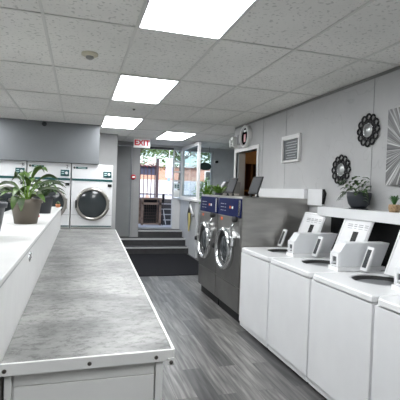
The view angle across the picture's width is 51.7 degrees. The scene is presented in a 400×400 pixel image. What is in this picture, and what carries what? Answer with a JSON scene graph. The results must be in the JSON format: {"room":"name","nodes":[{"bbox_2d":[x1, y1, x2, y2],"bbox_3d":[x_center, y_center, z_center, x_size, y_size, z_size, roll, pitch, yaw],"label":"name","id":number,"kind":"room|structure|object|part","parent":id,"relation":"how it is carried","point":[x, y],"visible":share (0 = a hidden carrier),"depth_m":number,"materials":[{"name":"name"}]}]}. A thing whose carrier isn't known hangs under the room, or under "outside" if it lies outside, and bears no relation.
{"room":"laundry","nodes":[
{"label":"laundry","id":0,"kind":"room"},
{"bbox_2d":[0,118,99,164],"bbox_3d":[-3.227,-1.045,7.569,2.635,0.700,1.100,2,1,-16],"label":"bulkhead","id":1,"kind":"structure","parent":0,"point":[20,139],"depth_m":7.17,"materials":[{"name":"grey paint"}]},
{"bbox_2d":[70,133,117,229],"bbox_3d":[-3.277,-0.110,8.210,3.150,2.600,0.100,2,1,-16],"label":"wall","id":2,"kind":"structure","parent":0,"point":[108,143],"depth_m":8.56,"materials":[{"name":"white paint"}]},
{"bbox_2d":[118,141,140,236],"bbox_3d":[-1.841,-0.098,9.884,0.750,2.600,0.100,2,1,-16],"label":"wall","id":3,"kind":"structure","parent":0,"point":[137,150],"depth_m":9.92,"materials":[{"name":"grey paint"}]},
{"bbox_2d":[115,143,134,236],"bbox_3d":[-1.850,-0.233,9.840,0.520,2.230,0.070,2,1,-16],"label":"door","id":4,"kind":"structure","parent":3,"relation":"in","point":[124,210],"depth_m":9.85,"materials":[{"name":"grey paint"}]},
{"bbox_2d":[138,224,170,226],"bbox_3d":[-0.335,0.764,11.683,18.000,0.100,1.650,2,1,-16],"label":"floor","id":5,"kind":"structure","parent":0,"point":[161,225],"depth_m":11.18,"materials":[{"name":"concrete"}]},
{"bbox_2d":[138,197,161,224],"bbox_3d":[-1.394,0.309,11.514,0.570,0.745,0.550,2,1,-16],"label":"stand","id":6,"kind":"object","parent":5,"relation":"on","point":[148,207],"visible":0.98,"depth_m":11.59,"materials":[{"name":"brown"}]},
{"bbox_3d":[-1.705,0.318,11.668,0.060,0.699,0.060,2,1,-16],"label":"leg","id":7,"kind":"part","parent":6,"relation":"part of","materials":[{"name":"brown wood"}]},
{"bbox_3d":[-1.570,0.333,11.207,0.060,0.699,0.060,2,1,-16],"label":"leg","id":8,"kind":"part","parent":6,"relation":"part of","materials":[{"name":"brown wood"}]},
{"bbox_3d":[-1.323,0.099,11.257,0.550,0.060,0.030,2,1,-16],"label":"rail","id":9,"kind":"part","parent":6,"relation":"part of","materials":[{"name":"brown wood"}]},
{"bbox_3d":[-1.100,0.346,11.346,0.060,0.699,0.060,2,1,-16],"label":"leg","id":10,"kind":"part","parent":6,"relation":"part of","materials":[{"name":"brown wood"}]},
{"bbox_2d":[162,194,165,224],"bbox_3d":[-0.989,0.263,11.397,0.138,0.870,0.070,2,1,-16],"label":"handrail","id":11,"kind":"object","parent":5,"relation":"on","point":[163,195],"visible":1,"depth_m":11.38,"materials":[{"name":"grey metal"}]},
{"bbox_2d":[158,198,171,224],"bbox_3d":[-0.802,0.329,11.998,0.720,0.724,0.825,2,1,-16],"label":"steps","id":12,"kind":"structure","parent":5,"relation":"on","point":[167,204],"depth_m":11.87,"materials":[{"name":"grey"}]},
{"bbox_2d":[140,194,178,198],"bbox_3d":[0.250,0.311,16.819,70.000,0.820,7.900,2,1,-16],"label":"pavement","id":13,"kind":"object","parent":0,"point":[141,195],"depth_m":15.54,"materials":[{"name":"grey concrete"}]},
{"bbox_2d":[139,158,158,197],"bbox_3d":[-2.289,-0.700,12.440,2.096,1.220,0.288,2,1,-16],"label":"iron fence","id":14,"kind":"object","parent":13,"relation":"on","point":[147,170],"visible":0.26,"depth_m":12.68,"materials":[{"name":"grey metal"}]},
{"bbox_3d":[-1.323,-0.673,12.729,0.080,1.220,0.080,2,1,-16],"label":"post","id":15,"kind":"part","parent":14,"relation":"part of","materials":[{"name":"grey metal"}]},
{"bbox_2d":[140,148,171,165],"bbox_3d":[-2.794,-2.297,17.192,3.074,4.180,4.092,3,2,42],"label":"tree","id":16,"kind":"object","parent":13,"relation":"on","point":[143,151],"visible":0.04,"depth_m":17.17,"materials":[{"name":"green plant"}]},
{"bbox_2d":[166,150,172,195],"bbox_3d":[-1.228,-1.089,16.302,0.260,1.900,0.053,2,1,-16],"label":"street sign","id":17,"kind":"object","parent":13,"relation":"on","point":[169,162],"visible":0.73,"depth_m":16.28,"materials":[{"name":"silver metal"}]},
{"bbox_3d":[-1.217,-1.258,16.281,0.260,0.760,0.010,2,1,-16],"label":"panel","id":18,"kind":"part","parent":17,"relation":"part of","materials":[{"name":"white metal"}]},
{"bbox_2d":[192,176,209,195],"bbox_3d":[0.465,-0.397,13.995,1.646,0.846,1.664,2,1,-16],"label":"shrub","id":19,"kind":"object","parent":13,"relation":"on","point":[208,181],"visible":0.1,"depth_m":13.88,"materials":[{"name":"green plant"}]},
{"bbox_2d":[138,145,233,228],"bbox_3d":[-0.144,-0.060,10.759,3.000,2.600,0.120,2,1,-16],"label":"wall","id":20,"kind":"structure","parent":0,"point":[223,170],"depth_m":10.85,"materials":[{"name":"grey paint"}]},
{"bbox_2d":[138,226,171,227],"bbox_3d":[-1.166,0.697,10.493,0.870,0.030,0.180,2,1,-16],"label":"trim","id":21,"kind":"structure","parent":20,"relation":"attached to","point":[138,226],"depth_m":10.45,"materials":[{"name":"grey metal"}]},
{"bbox_2d":[143,147,173,149],"bbox_3d":[-1.143,-0.312,10.457,0.900,2.050,0.080,2,1,-16],"label":"trim","id":22,"kind":"structure","parent":20,"relation":"attached to","point":[159,148],"depth_m":10.43,"materials":[{"name":"grey metal"}]},
{"bbox_2d":[172,148,181,199],"bbox_3d":[-0.572,-0.657,10.603,0.260,1.330,0.060,2,1,-16],"label":"window","id":23,"kind":"structure","parent":20,"relation":"in","point":[175,149],"depth_m":10.56,"materials":[{"name":"silver metal"}]},
{"bbox_2d":[174,190,179,196],"bbox_3d":[-0.601,-0.162,10.603,0.150,0.180,0.004,2,1,-16],"label":"paper notice","id":24,"kind":"object","parent":23,"relation":"attached to","point":[176,192],"visible":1,"depth_m":10.60,"materials":[{"name":"white paper"}]},
{"bbox_2d":[174,183,179,188],"bbox_3d":[-0.595,-0.357,10.598,0.150,0.150,0.006,2,1,-16],"label":"plaque","id":25,"kind":"object","parent":23,"relation":"attached to","point":[176,185],"visible":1,"depth_m":10.60,"materials":[{"name":"white"}]},
{"bbox_2d":[183,149,212,196],"bbox_3d":[-0.063,-0.683,10.752,0.800,1.250,0.060,2,1,-16],"label":"window","id":26,"kind":"structure","parent":20,"relation":"in","point":[188,150],"depth_m":10.80,"materials":[{"name":"silver metal"}]},
{"bbox_2d":[178,198,200,257],"bbox_3d":[-0.280,0.613,9.848,0.180,1.285,1.590,2,1,-16],"label":"wall","id":27,"kind":"structure","parent":0,"point":[190,242],"depth_m":9.52,"materials":[{"name":"white paint"}]},
{"bbox_2d":[187,202,191,230],"bbox_3d":[-0.252,0.372,9.463,0.093,0.690,0.121,2,1,16],"label":"umbrella","id":28,"kind":"object","parent":27,"relation":"hanging from","point":[188,212],"visible":0.88,"depth_m":9.43,"materials":[{"name":"yellow fabric"}]},
{"bbox_2d":[180,142,200,199],"bbox_3d":[-0.240,-0.666,9.830,0.060,1.275,1.530,2,1,-16],"label":"window","id":29,"kind":"structure","parent":27,"relation":"in","point":[198,144],"depth_m":9.35,"materials":[{"name":"white"}]},
{"bbox_2d":[0,0,399,149],"bbox_3d":[-0.108,-1.263,4.021,6.800,0.100,13.250,2,1,-16],"label":"ceiling","id":30,"kind":"structure","parent":0,"point":[375,27],"depth_m":3.55,"materials":[{"name":"tile"}]},
{"bbox_2d":[81,51,97,59],"bbox_3d":[-0.923,-1.202,3.455,0.136,0.050,0.136,2,1,-16],"label":"smoke detector","id":31,"kind":"object","parent":30,"relation":"attached to","point":[90,55],"visible":1,"depth_m":3.42,"materials":[{"name":"beige plastic"}]},
{"bbox_2d":[101,116,142,128],"bbox_3d":[-1.350,-1.314,7.034,0.600,0.012,1.210,2,1,-16],"label":"recessed light","id":32,"kind":"object","parent":30,"relation":"in","point":[109,121],"visible":1,"depth_m":6.96,"materials":[{"name":"white plastic"}]},
{"bbox_2d":[133,138,149,147],"bbox_3d":[-1.292,-1.262,9.172,0.370,0.204,0.054,2,1,-16],"label":"exit sign","id":33,"kind":"object","parent":30,"relation":"hanging from","point":[137,142],"visible":1,"depth_m":9.14,"materials":[{"name":"white plastic"}]},
{"bbox_2d":[111,74,179,103],"bbox_3d":[-0.662,-1.240,4.694,0.600,0.012,1.210,2,1,-16],"label":"recessed light","id":34,"kind":"object","parent":30,"relation":"in","point":[130,88],"visible":0.99,"depth_m":4.58,"materials":[{"name":"white plastic"}]},
{"bbox_2d":[155,132,195,140],"bbox_3d":[-0.523,-1.319,8.549,0.600,0.012,1.210,2,1,-16],"label":"recessed light","id":35,"kind":"object","parent":30,"relation":"in","point":[179,136],"visible":1,"depth_m":8.48,"materials":[{"name":"white plastic"}]},
{"bbox_2d":[137,0,256,39],"bbox_3d":[0.025,-1.165,2.354,0.600,0.012,1.210,2,1,-16],"label":"recessed light","id":36,"kind":"object","parent":30,"relation":"in","point":[210,19],"visible":1,"depth_m":2.63,"materials":[{"name":"white plastic"}]},
{"bbox_2d":[0,0,399,149],"bbox_3d":[-0.136,-1.208,3.936,6.500,0.007,12.900,2,1,-16],"label":"grid","id":37,"kind":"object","parent":30,"relation":"attached to","point":[41,12],"depth_m":3.71,"materials":[{"name":"white paint"}]},
{"bbox_2d":[200,147,210,169],"bbox_3d":[0.134,-1.043,10.331,0.325,0.596,0.028,2,1,-16],"label":"sign","id":38,"kind":"object","parent":30,"relation":"hanging from","point":[203,166],"visible":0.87,"depth_m":10.32,"materials":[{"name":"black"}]},
{"bbox_3d":[0.127,-0.842,10.336,0.325,0.195,0.028,2,1,-16],"label":"panel","id":39,"kind":"part","parent":38,"relation":"part of","materials":[{"name":"black"}]},
{"bbox_2d":[139,253,326,399],"bbox_3d":[-0.234,1.431,4.200,6.800,0.100,13.500,2,1,-16],"label":"floor","id":40,"kind":"structure","parent":0,"point":[216,358],"depth_m":3.70,"materials":[{"name":"grey wood"}]},
{"bbox_2d":[0,160,26,211],"bbox_3d":[-3.513,0.250,7.504,0.720,1.896,1.042,2,1,-16],"label":"dryer","id":41,"kind":"object","parent":40,"relation":"on","point":[8,168],"visible":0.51,"depth_m":7.07,"materials":[{"name":"white metal"}]},
{"bbox_3d":[-3.358,0.038,7.033,0.492,0.492,0.025,2,1,-16],"label":"glass","id":42,"kind":"part","parent":41,"relation":"part of","materials":[{"name":"grey glass"}]},
{"bbox_2d":[0,207,61,399],"bbox_3d":[-1.498,0.776,3.182,0.565,1.170,6.300,2,1,-16],"label":"plant ledge","id":43,"kind":"object","parent":40,"relation":"on","point":[25,249],"visible":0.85,"depth_m":2.11,"materials":[{"name":"white laminate"}]},
{"bbox_2d":[0,187,12,230],"bbox_3d":[-1.256,0.067,2.409,0.293,0.297,0.316,2,1,-16],"label":"potted plant","id":44,"kind":"object","parent":43,"relation":"on","point":[3,205],"visible":1,"depth_m":2.41,"materials":[{"name":"green plant"}]},
{"bbox_3d":[-1.270,0.112,2.404,0.268,0.205,0.268,2,1,-16],"label":"pot","id":45,"kind":"part","parent":44,"relation":"part of","materials":[{"name":"grey ceramic"}]},
{"bbox_2d":[0,165,65,223],"bbox_3d":[-1.380,-0.048,3.347,0.457,0.476,0.492,2,1,23],"label":"potted plant","id":46,"kind":"object","parent":43,"relation":"on","point":[26,210],"visible":0.98,"depth_m":3.28,"materials":[{"name":"green plant"}]},
{"bbox_3d":[-1.410,0.089,3.343,0.262,0.200,0.262,2,1,-16],"label":"pot","id":47,"kind":"part","parent":46,"relation":"part of","materials":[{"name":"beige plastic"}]},
{"bbox_2d":[19,179,66,213],"bbox_3d":[-1.765,-0.043,4.637,0.497,0.384,0.518,2,1,16],"label":"potted plant","id":48,"kind":"object","parent":43,"relation":"on","point":[46,206],"visible":0.48,"depth_m":4.59,"materials":[{"name":"green plant"}]},
{"bbox_3d":[-1.761,0.049,4.646,0.228,0.200,0.228,2,1,-16],"label":"pot","id":49,"kind":"part","parent":48,"relation":"part of","materials":[{"name":"grey ceramic"}]},
{"bbox_2d":[27,161,71,229],"bbox_3d":[-2.807,0.269,7.713,0.720,1.896,1.042,2,1,-16],"label":"dryer","id":50,"kind":"object","parent":40,"relation":"on","point":[62,171],"visible":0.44,"depth_m":7.30,"materials":[{"name":"white metal"}]},
{"bbox_3d":[-2.653,0.057,7.246,0.600,0.600,0.050,2,1,-16],"label":"door","id":51,"kind":"part","parent":50,"relation":"part of","materials":[{"name":"grey glass"}]},
{"bbox_3d":[-2.651,0.057,7.241,0.492,0.492,0.025,2,1,-16],"label":"glass","id":52,"kind":"part","parent":50,"relation":"part of","materials":[{"name":"grey glass"}]},
{"bbox_3d":[-2.397,-0.481,7.323,0.145,0.110,0.014,2,1,-16],"label":"control plate","id":53,"kind":"part","parent":50,"relation":"part of","materials":[{"name":"teal plastic"}]},
{"bbox_2d":[0,230,174,399],"bbox_3d":[-0.996,0.936,3.833,0.800,0.855,4.768,2,1,-16],"label":"folding table","id":54,"kind":"object","parent":40,"relation":"on","point":[89,328],"visible":1,"depth_m":1.78,"materials":[{"name":"grey laminate"}]},
{"bbox_3d":[-0.698,1.018,1.482,0.023,0.813,0.023,2,1,-16],"label":"corner post","id":55,"kind":"part","parent":54,"relation":"part of","materials":[{"name":"white metal"}]},
{"bbox_3d":[-0.438,1.006,1.566,0.510,0.652,0.008,2,1,-16],"label":"panel","id":56,"kind":"part","parent":54,"relation":"part of","materials":[{"name":"white paint"}]},
{"bbox_3d":[-0.426,0.652,1.558,0.510,0.050,0.008,2,1,-16],"label":"drawer","id":57,"kind":"part","parent":54,"relation":"part of","materials":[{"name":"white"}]},
{"bbox_3d":[-0.175,1.033,1.636,0.027,0.813,0.023,2,1,-16],"label":"corner post","id":58,"kind":"part","parent":54,"relation":"part of","materials":[{"name":"white metal"}]},
{"bbox_2d":[70,163,112,229],"bbox_3d":[-2.100,0.288,7.921,0.720,1.896,1.042,2,1,-16],"label":"dryer","id":59,"kind":"object","parent":40,"relation":"on","point":[91,184],"visible":0.66,"depth_m":7.45,"materials":[{"name":"white metal"}]},
{"bbox_3d":[-1.971,0.513,7.463,0.710,0.035,0.044,2,1,-16],"label":"ledge trim","id":60,"kind":"part","parent":59,"relation":"part of","materials":[{"name":"silver metal"}]},
{"bbox_3d":[-1.945,0.077,7.449,0.492,0.492,0.025,2,1,-16],"label":"glass","id":61,"kind":"part","parent":59,"relation":"part of","materials":[{"name":"grey glass"}]},
{"bbox_3d":[-1.946,0.076,7.454,0.600,0.600,0.050,2,1,-16],"label":"door","id":62,"kind":"part","parent":59,"relation":"part of","materials":[{"name":"grey glass"}]},
{"bbox_3d":[-1.691,-0.462,7.531,0.145,0.110,0.014,2,1,-16],"label":"control plate","id":63,"kind":"part","parent":59,"relation":"part of","materials":[{"name":"teal"}]},
{"bbox_2d":[120,229,188,253],"bbox_3d":[-1.238,0.981,9.869,1.735,0.484,0.994,2,1,-16],"label":"entry steps","id":64,"kind":"structure","parent":40,"relation":"on","point":[148,241],"depth_m":9.69,"materials":[{"name":"grey"}]},
{"bbox_2d":[128,254,198,276],"bbox_3d":[-0.718,1.270,8.281,1.510,0.012,2.350,2,1,-16],"label":"floor mat","id":65,"kind":"object","parent":40,"relation":"on","point":[144,264],"visible":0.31,"depth_m":8.09,"materials":[{"name":"black rubber"}]},
{"bbox_2d":[195,182,215,252],"bbox_3d":[0.124,0.412,10.020,0.609,1.707,0.633,2,1,-16],"label":"plant","id":66,"kind":"object","parent":40,"relation":"on","point":[206,190],"visible":0.16,"depth_m":9.88,"materials":[{"name":"green plant"}]},
{"bbox_2d":[194,194,261,304],"bbox_3d":[0.454,0.653,5.824,0.935,1.430,0.789,2,1,-16],"label":"washer","id":67,"kind":"object","parent":40,"relation":"on","point":[208,227],"visible":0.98,"depth_m":5.63,"materials":[{"name":"silver metal"}]},
{"bbox_3d":[0.057,0.557,5.738,0.034,0.360,0.360,2,1,-16],"label":"glass","id":68,"kind":"part","parent":67,"relation":"part of","materials":[{"name":"grey glass"}]},
{"bbox_3d":[0.056,0.557,5.738,0.078,0.510,0.510,2,1,-16],"label":"door","id":69,"kind":"part","parent":67,"relation":"part of","materials":[{"name":"silver metal"}]},
{"bbox_3d":[0.090,1.091,5.731,0.012,0.275,0.775,2,1,-16],"label":"panel","id":70,"kind":"part","parent":67,"relation":"part of","materials":[{"name":"silver metal"}]},
{"bbox_3d":[0.108,0.559,5.719,0.012,0.770,0.775,2,1,-16],"label":"panel","id":71,"kind":"part","parent":67,"relation":"part of","materials":[{"name":"silver metal"}]},
{"bbox_3d":[0.124,0.059,5.708,0.018,0.210,0.771,2,1,-16],"label":"control panel","id":72,"kind":"part","parent":67,"relation":"part of","materials":[{"name":"blue plastic"}]},
{"bbox_2d":[225,178,237,195],"bbox_3d":[0.424,-0.176,5.506,0.088,0.237,0.180,1,1,-28],"label":"display stand","id":73,"kind":"object","parent":67,"relation":"on","point":[232,183],"visible":1,"depth_m":5.49,"materials":[{"name":"grey plastic"}]},
{"bbox_2d":[244,151,256,195],"bbox_3d":[1.326,0.148,8.069,1.210,2.400,0.320,2,1,-16],"label":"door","id":74,"kind":"structure","parent":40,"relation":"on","point":[250,157],"depth_m":7.87,"materials":[{"name":"brown wood"}]},
{"bbox_3d":[1.280,0.144,8.207,1.200,2.400,0.030,2,1,-16],"label":"panel","id":75,"kind":"part","parent":74,"relation":"part of","materials":[{"name":"brown wood"}]},
{"bbox_2d":[211,196,307,323],"bbox_3d":[0.680,0.678,5.052,0.935,1.430,0.789,2,1,-16],"label":"washer","id":76,"kind":"object","parent":40,"relation":"on","point":[243,221],"visible":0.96,"depth_m":4.71,"materials":[{"name":"silver metal"}]},
{"bbox_3d":[0.284,0.581,4.966,0.034,0.360,0.360,2,1,-16],"label":"glass","id":77,"kind":"part","parent":76,"relation":"part of","materials":[{"name":"grey"}]},
{"bbox_3d":[0.282,0.581,4.966,0.078,0.510,0.510,2,1,-16],"label":"door","id":78,"kind":"part","parent":76,"relation":"part of","materials":[{"name":"silver metal"}]},
{"bbox_3d":[0.317,1.116,4.959,0.012,0.275,0.775,2,1,-16],"label":"panel","id":79,"kind":"part","parent":76,"relation":"part of","materials":[{"name":"silver metal"}]},
{"bbox_3d":[0.335,0.584,4.947,0.012,0.770,0.775,2,1,-16],"label":"panel","id":80,"kind":"part","parent":76,"relation":"part of","materials":[{"name":"silver metal"}]},
{"bbox_3d":[0.351,0.084,4.936,0.018,0.210,0.771,2,1,-16],"label":"control panel","id":81,"kind":"part","parent":76,"relation":"part of","materials":[{"name":"blue plastic"}]},
{"bbox_3d":[0.362,0.362,4.699,0.070,0.200,0.048,1,2,-34],"label":"hinge arm","id":82,"kind":"part","parent":76,"relation":"part of","materials":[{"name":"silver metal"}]},
{"bbox_2d":[248,177,263,196],"bbox_3d":[0.640,-0.151,4.736,0.088,0.237,0.180,1,1,-28],"label":"display stand","id":83,"kind":"object","parent":76,"relation":"on","point":[256,183],"visible":0.92,"depth_m":4.72,"materials":[{"name":"grey plastic"}]},
{"bbox_2d":[239,212,336,347],"bbox_3d":[0.889,0.773,4.305,0.738,1.287,0.700,2,1,-16],"label":"washer","id":84,"kind":"object","parent":40,"relation":"on","point":[255,261],"visible":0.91,"depth_m":4.10,"materials":[{"name":"white metal"}]},
{"bbox_3d":[0.543,0.957,4.209,0.014,0.760,0.688,2,1,-16],"label":"panel","id":85,"kind":"part","parent":84,"relation":"part of","materials":[{"name":"white metal"}]},
{"bbox_2d":[268,249,287,252],"bbox_3d":[0.922,0.562,4.376,0.418,0.029,0.418,2,1,-16],"label":"tub","id":86,"kind":"object","parent":84,"relation":"in","point":[270,250],"depth_m":4.55,"materials":[{"name":"black metal"}]},
{"bbox_3d":[0.924,0.423,4.615,0.087,0.192,0.075,2,1,-16],"label":"selector panel","id":87,"kind":"part","parent":84,"relation":"part of","materials":[{"name":"white plastic"}]},
{"bbox_3d":[0.881,0.449,3.988,0.012,0.112,0.106,2,1,-16],"label":"coin slide frame","id":88,"kind":"part","parent":84,"relation":"part of","materials":[{"name":"white ceramic"}]},
{"bbox_3d":[1.151,0.335,4.353,0.168,0.396,0.390,2,1,-16],"label":"lid","id":89,"kind":"part","parent":84,"relation":"part of","materials":[{"name":"white ceramic"}]},
{"bbox_2d":[267,219,389,381],"bbox_3d":[1.089,0.795,3.624,0.738,1.287,0.700,2,1,-16],"label":"washer","id":90,"kind":"object","parent":40,"relation":"on","point":[290,278],"visible":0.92,"depth_m":3.44,"materials":[{"name":"white metal"}]},
{"bbox_3d":[0.743,0.979,3.528,0.014,0.760,0.688,2,1,-16],"label":"panel","id":91,"kind":"part","parent":90,"relation":"part of","materials":[{"name":"white metal"}]},
{"bbox_2d":[302,260,329,266],"bbox_3d":[1.122,0.584,3.695,0.418,0.029,0.418,2,1,-16],"label":"tub","id":92,"kind":"object","parent":90,"relation":"in","point":[315,263],"depth_m":3.85,"materials":[{"name":"black metal"}]},
{"bbox_3d":[1.124,0.445,3.934,0.087,0.192,0.075,2,1,-16],"label":"selector panel","id":93,"kind":"part","parent":90,"relation":"part of","materials":[{"name":"white plastic"}]},
{"bbox_3d":[1.081,0.470,3.307,0.012,0.112,0.106,2,1,-16],"label":"coin slide frame","id":94,"kind":"part","parent":90,"relation":"part of","materials":[{"name":"white ceramic"}]},
{"bbox_3d":[1.351,0.357,3.672,0.168,0.396,0.390,2,1,-16],"label":"lid","id":95,"kind":"part","parent":90,"relation":"part of","materials":[{"name":"white ceramic"}]},
{"bbox_2d":[307,231,399,399],"bbox_3d":[1.289,0.816,2.943,0.738,1.287,0.700,2,1,-16],"label":"washer","id":96,"kind":"object","parent":40,"relation":"on","point":[342,304],"visible":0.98,"depth_m":2.83,"materials":[{"name":"white metal"}]},
{"bbox_3d":[0.943,1.000,2.847,0.014,0.760,0.688,2,1,-16],"label":"panel","id":97,"kind":"part","parent":96,"relation":"part of","materials":[{"name":"white metal"}]},
{"bbox_3d":[1.324,0.467,3.253,0.087,0.192,0.075,2,1,-16],"label":"selector panel","id":98,"kind":"part","parent":96,"relation":"part of","materials":[{"name":"white plastic"}]},
{"bbox_2d":[351,275,393,285],"bbox_3d":[1.322,0.606,3.014,0.418,0.029,0.418,2,1,-16],"label":"tub","id":99,"kind":"object","parent":96,"relation":"in","point":[372,280],"depth_m":3.16,"materials":[{"name":"black metal"}]},
{"bbox_3d":[1.550,0.378,2.991,0.168,0.396,0.390,2,1,-16],"label":"lid","id":100,"kind":"part","parent":96,"relation":"part of","materials":[{"name":"white metal"}]},
{"bbox_3d":[1.281,0.492,2.627,0.012,0.112,0.106,2,1,-16],"label":"coin slide frame","id":101,"kind":"part","parent":96,"relation":"part of","materials":[{"name":"white plastic"}]},
{"bbox_2d":[317,207,399,270],"bbox_3d":[1.694,0.788,2.952,0.199,1.350,2.860,2,1,-16],"label":"wall shelf","id":102,"kind":"object","parent":40,"relation":"on","point":[386,228],"visible":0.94,"depth_m":3.60,"materials":[{"name":"white wood"}]},
{"bbox_2d":[336,176,371,209],"bbox_3d":[1.423,-0.068,3.777,0.274,0.305,0.382,1,1,-32],"label":"potted plant","id":103,"kind":"object","parent":102,"relation":"on","point":[358,200],"visible":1,"depth_m":3.71,"materials":[{"name":"green plant"}]},
{"bbox_3d":[1.454,0.003,3.780,0.216,0.145,0.216,2,1,-16],"label":"pot","id":104,"kind":"part","parent":103,"relation":"part of","materials":[{"name":"grey ceramic"}]},
{"bbox_2d":[388,195,399,212],"bbox_3d":[1.573,0.029,3.333,0.092,0.141,0.095,2,1,-16],"label":"succulent","id":105,"kind":"object","parent":102,"relation":"on","point":[393,207],"visible":0.97,"depth_m":3.31,"materials":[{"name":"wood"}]},
{"bbox_2d":[371,296,399,399],"bbox_3d":[1.490,0.838,2.262,0.738,1.287,0.700,2,1,-16],"label":"washer","id":106,"kind":"object","parent":40,"relation":"on","point":[386,342],"visible":1,"depth_m":2.38,"materials":[{"name":"white metal"}]},
{"bbox_3d":[0.382,0.644,6.713,0.520,1.405,0.820,2,1,-16],"label":"countertop","id":107,"kind":"structure","parent":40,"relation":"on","visible":0},
{"bbox_2d":[209,184,226,194],"bbox_3d":[0.292,-0.153,6.452,0.365,0.191,0.327,2,1,-16],"label":"trailing plant","id":108,"kind":"object","parent":107,"relation":"on","point":[219,191],"visible":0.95,"depth_m":6.39,"materials":[{"name":"green plant"}]},
{"bbox_2d":[220,182,240,195],"bbox_3d":[0.454,-0.179,6.777,0.399,0.240,0.146,2,1,-16],"label":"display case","id":109,"kind":"object","parent":107,"relation":"on","point":[237,188],"visible":0.41,"depth_m":6.75,"materials":[{"name":"grey"}]},
{"bbox_2d":[233,66,399,232],"bbox_3d":[1.933,0.185,2.732,0.100,2.600,9.340,2,1,-16],"label":"wall","id":110,"kind":"structure","parent":0,"point":[328,125],"depth_m":4.39,"materials":[{"name":"white paint"}]},
{"bbox_2d":[229,137,236,147],"bbox_3d":[0.569,-0.984,7.086,0.116,0.185,0.110,2,1,-16],"label":"emergency light","id":111,"kind":"object","parent":110,"relation":"attached to","point":[233,141],"visible":0.94,"depth_m":7.04,"materials":[{"name":"white plastic"}]},
{"bbox_2d":[237,153,244,195],"bbox_3d":[0.678,0.274,7.087,0.120,2.149,0.043,2,1,-16],"label":"trim","id":112,"kind":"structure","parent":110,"relation":"attached to","point":[241,156],"depth_m":7.05,"materials":[{"name":"grey"}]},
{"bbox_2d":[239,125,251,147],"bbox_3d":[0.730,-1.016,6.616,0.074,0.360,0.360,2,1,-16],"label":"wall clock","id":113,"kind":"object","parent":110,"relation":"attached to","point":[245,138],"visible":1,"depth_m":6.56,"materials":[{"name":"white plastic"}]},
{"bbox_2d":[234,144,259,195],"bbox_3d":[0.767,0.255,6.683,0.140,2.210,0.990,2,1,-16],"label":"trim","id":114,"kind":"structure","parent":110,"relation":"attached to","point":[257,147],"depth_m":6.57,"materials":[{"name":"white wood"}]},
{"bbox_2d":[281,133,301,162],"bbox_3d":[1.151,-0.651,5.223,0.034,0.340,0.450,2,1,-16],"label":"air vent","id":115,"kind":"object","parent":110,"relation":"attached to","point":[291,144],"visible":1,"depth_m":5.21,"materials":[{"name":"white"}]},
{"bbox_2d":[258,188,326,205],"bbox_3d":[1.103,-0.051,5.249,0.078,0.183,1.650,2,1,-16],"label":"cover","id":116,"kind":"object","parent":110,"relation":"attached to","point":[317,197],"visible":0.92,"depth_m":4.83,"materials":[{"name":"white metal"}]},
{"bbox_2d":[235,66,399,128],"bbox_3d":[1.927,-1.094,2.669,0.012,0.024,9.300,2,1,-16],"label":"trim","id":117,"kind":"structure","parent":110,"relation":"attached to","point":[398,67],"depth_m":4.42,"materials":[{"name":"grey"}]},
{"bbox_2d":[261,81,374,204],"bbox_3d":[1.677,0.177,3.418,0.003,2.570,5.566,2,1,-16],"label":"trim","id":118,"kind":"structure","parent":110,"relation":"attached to","point":[374,81],"depth_m":3.80,"materials":[{"name":"grey metal"}]},
{"bbox_2d":[331,154,350,184],"bbox_3d":[1.442,-0.309,4.225,0.020,0.317,0.319,2,1,-16],"label":"ornate mirror","id":119,"kind":"object","parent":110,"relation":"attached to","point":[340,172],"visible":0.98,"depth_m":4.22,"materials":[{"name":"black plastic"}]},
{"bbox_3d":[1.446,-0.309,4.226,0.010,0.144,0.144,2,1,-16],"label":"glass","id":120,"kind":"part","parent":119,"relation":"part of","materials":[{"name":"grey mirror"}]},
{"bbox_2d":[357,113,379,146],"bbox_3d":[1.564,-0.650,3.840,0.020,0.317,0.319,2,1,-16],"label":"ornate mirror","id":121,"kind":"object","parent":110,"relation":"attached to","point":[369,126],"visible":1,"depth_m":3.83,"materials":[{"name":"black plastic"}]},
{"bbox_3d":[1.569,-0.650,3.842,0.010,0.144,0.144,2,1,-16],"label":"glass","id":122,"kind":"part","parent":121,"relation":"part of","materials":[{"name":"grey mirror"}]},
{"bbox_2d":[385,107,399,184],"bbox_3d":[1.796,-0.436,3.016,0.034,0.650,1.160,2,1,-16],"label":"wall art","id":123,"kind":"object","parent":110,"relation":"attached to","point":[393,135],"visible":1,"depth_m":3.49,"materials":[{"name":"silver metal"}]},
{"bbox_2d":[388,204,399,212],"bbox_3d":[1.570,0.068,3.336,0.090,0.062,0.090,2,1,-16],"label":"pot","id":124,"kind":"object","parent":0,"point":[391,207],"depth_m":3.30,"materials":[{"name":"wicker"}]},
{"bbox_3d":[-2.836,-0.013,27.321,70.000,0.800,14.000,2,1,-16],"label":"road","id":125,"kind":"object","parent":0,"visible":0},
{"bbox_2d":[140,164,209,194],"bbox_3d":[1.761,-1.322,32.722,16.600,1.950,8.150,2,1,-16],"label":"brick building","id":126,"kind":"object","parent":125,"relation":"on","point":[190,175],"visible":0.09,"depth_m":27.58,"materials":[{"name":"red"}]},
{"bbox_3d":[1.792,-2.247,32.702,16.600,0.100,8.150,2,1,-16],"label":"cornice","id":127,"kind":"part","parent":126,"relation":"part of","materials":[{"name":"white"}]},
{"bbox_2d":[152,149,210,189],"bbox_3d":[-0.824,-2.417,22.321,4.540,4.329,3.920,1,1,-23],"label":"tree","id":128,"kind":"object","parent":125,"relation":"on","point":[177,153],"visible":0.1,"depth_m":21.96,"materials":[{"name":"green plant"}]},
{"bbox_3d":[-0.794,-3.020,22.212,4.652,3.118,3.885,2,1,-16],"label":"crown","id":129,"kind":"part","parent":128,"relation":"part of","materials":[{"name":"green plant"}]}
]}

